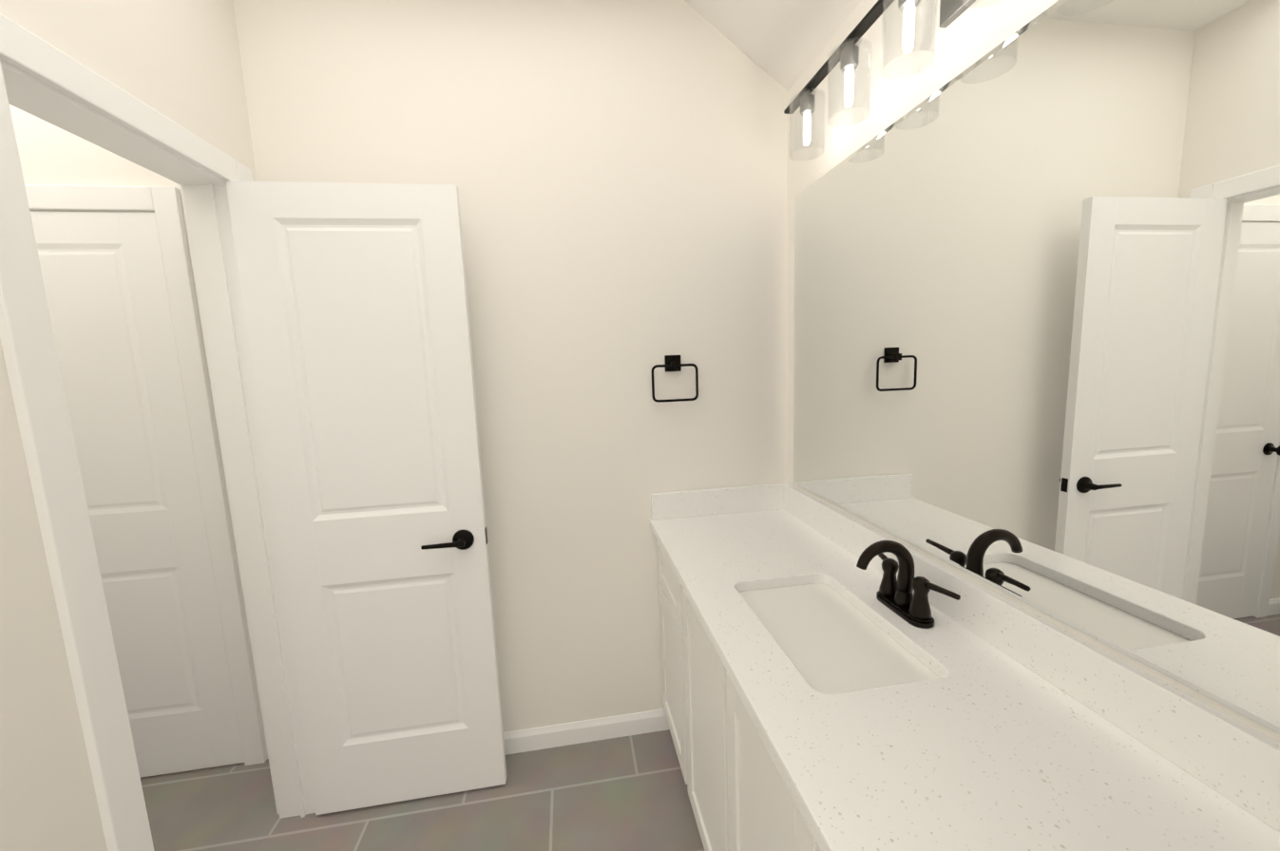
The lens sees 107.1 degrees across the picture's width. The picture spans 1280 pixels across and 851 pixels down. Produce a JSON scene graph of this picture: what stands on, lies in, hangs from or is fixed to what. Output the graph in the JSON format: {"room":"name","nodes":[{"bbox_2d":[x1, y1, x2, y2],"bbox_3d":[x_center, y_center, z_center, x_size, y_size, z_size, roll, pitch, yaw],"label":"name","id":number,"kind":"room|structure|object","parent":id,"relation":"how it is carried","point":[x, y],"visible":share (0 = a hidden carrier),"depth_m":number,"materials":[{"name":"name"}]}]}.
{"room":"bathroom","nodes":[
{"label":"bathroom","id":0,"kind":"room"},
{"bbox_2d":[0,0,256,850],"bbox_3d":[-1.041,0.014,0.283,0.120,2.950,2.900,-3,8,-8],"label":"wall","id":1,"kind":"structure","parent":0,"point":[178,62],"depth_m":0.85,"materials":[{"name":"white paint"}]},
{"bbox_2d":[0,13,278,850],"bbox_3d":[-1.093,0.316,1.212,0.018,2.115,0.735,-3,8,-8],"label":"door frame","id":2,"kind":"structure","parent":1,"relation":"attached to","point":[32,367],"depth_m":0.86,"materials":[{"name":"white paint"}]},
{"bbox_2d":[0,57,315,819],"bbox_3d":[-1.160,0.351,1.206,0.120,2.051,0.587,-3,8,-8],"label":"trim","id":3,"kind":"structure","parent":1,"relation":"attached to","point":[213,250],"depth_m":1.43,"materials":[{"name":"white paint"}]},
{"bbox_2d":[225,180,506,815],"bbox_3d":[-0.829,0.294,1.531,0.626,2.032,0.139,-3,8,-8],"label":"door","id":4,"kind":"structure","parent":1,"relation":"in","point":[355,303],"depth_m":1.50,"materials":[{"name":"white paint"}]},
{"bbox_2d":[8,103,268,778],"bbox_3d":[-2.122,-0.122,1.636,1.600,2.950,0.120,-3,8,-8],"label":"wall","id":5,"kind":"structure","parent":0,"point":[49,154],"depth_m":1.53,"materials":[{"name":"white paint"}]},
{"bbox_2d":[30,211,244,777],"bbox_3d":[-1.871,0.320,1.627,0.612,2.032,0.081,-3,8,-8],"label":"closet door","id":6,"kind":"structure","parent":5,"relation":"in","point":[105,286],"depth_m":1.66,"materials":[{"name":"white paint"}]},
{"bbox_2d":[24,184,267,765],"bbox_3d":[-1.876,0.282,1.654,0.760,2.125,0.020,-3,8,-8],"label":"trim","id":7,"kind":"structure","parent":5,"relation":"attached to","point":[163,204],"depth_m":1.65,"materials":[{"name":"white paint"}]},
{"bbox_2d":[140,729,704,850],"bbox_3d":[-0.899,1.520,0.493,3.734,0.100,3.140,-3,8,-8],"label":"floor","id":8,"kind":"structure","parent":0,"point":[627,793],"depth_m":1.61,"materials":[{"name":"tile"}]},
{"bbox_2d":[656,539,817,850],"bbox_3d":[0.468,0.901,1.126,0.535,0.862,1.627,-3,8,-8],"label":"bathroom vanity","id":9,"kind":"object","parent":8,"relation":"on","point":[738,801],"depth_m":1.20,"materials":[{"name":"white paint"}]},
{"bbox_2d":[649,509,1279,850],"bbox_3d":[0.439,0.460,1.067,0.560,0.030,1.627,-3,8,-8],"label":"countertop","id":10,"kind":"structure","parent":9,"relation":"on","point":[981,753],"depth_m":0.73,"materials":[{"name":"white stone"}]},
{"bbox_2d":[741,577,931,691],"bbox_3d":[0.412,0.547,1.088,0.296,0.170,0.488,-3,8,-8],"label":"sink","id":11,"kind":"object","parent":10,"relation":"in","point":[836,646],"depth_m":1.06,"materials":[{"name":"white ceramic"}]},
{"bbox_2d":[851,535,965,630],"bbox_3d":[0.567,0.348,1.087,0.149,0.176,0.279,-3,8,-8],"label":"faucet","id":12,"kind":"object","parent":10,"relation":"on","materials":[{"name":"brown metal"}]},
{"bbox_2d":[232,0,787,732],"bbox_3d":[-0.315,-0.206,1.758,2.014,2.950,0.120,-3,8,-8],"label":"wall","id":13,"kind":"structure","parent":0,"point":[615,171],"depth_m":1.68,"materials":[{"name":"white paint"}]},
{"bbox_2d":[503,708,669,755],"bbox_3d":[-0.479,1.234,1.844,1.313,0.085,0.014,-3,8,-8],"label":"baseboard","id":14,"kind":"structure","parent":13,"relation":"attached to","point":[576,733],"depth_m":1.88,"materials":[{"name":"white paint"}]},
{"bbox_2d":[651,355,698,402],"bbox_3d":[0.127,-0.174,1.746,0.175,0.171,0.046,-3,8,-8],"label":"towel ring","id":15,"kind":"object","parent":13,"relation":"attached to","point":[672,363],"visible":0.98,"depth_m":1.74,"materials":[{"name":"black metal"}]},
{"bbox_2d":[649,483,783,520],"bbox_3d":[0.307,0.296,1.845,0.532,0.102,0.020,-3,8,-8],"label":"backsplash","id":16,"kind":"structure","parent":13,"relation":"attached to","point":[705,503],"depth_m":1.83,"materials":[{"name":"white stone"}]},
{"bbox_2d":[684,0,861,91],"bbox_3d":[-1.060,-1.221,0.126,3.615,0.561,3.140,-3,8,-8],"label":"ceiling","id":17,"kind":"structure","parent":0,"point":[782,43],"depth_m":1.52,"materials":[{"name":"white paint"}]},
{"bbox_2d":[786,0,1279,743],"bbox_3d":[0.850,-0.076,0.431,0.120,2.950,2.872,-3,8,-8],"label":"wall","id":18,"kind":"structure","parent":0,"point":[969,36],"depth_m":1.20,"materials":[{"name":"white paint"}]},
{"bbox_2d":[783,0,997,159],"bbox_3d":[0.584,-0.861,0.984,0.152,0.205,1.088,-3,8,-8],"label":"sconce","id":19,"kind":"object","parent":18,"relation":"attached to","point":[845,54],"visible":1,"depth_m":1.15,"materials":[{"name":"clear glass"}]},
{"bbox_2d":[783,482,1279,832],"bbox_3d":[0.703,0.379,1.098,0.020,0.102,1.627,-3,8,-8],"label":"backsplash","id":20,"kind":"structure","parent":18,"relation":"attached to","point":[1240,763],"depth_m":0.74,"materials":[{"name":"white stone"}]},
{"bbox_2d":[793,0,1279,734],"bbox_3d":[0.690,-0.205,1.021,0.006,1.055,1.513,-3,8,-8],"label":"mirror","id":21,"kind":"object","parent":18,"relation":"attached to","point":[1037,321],"visible":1,"depth_m":0.78,"materials":[{"name":"clear glass"}]}
]}

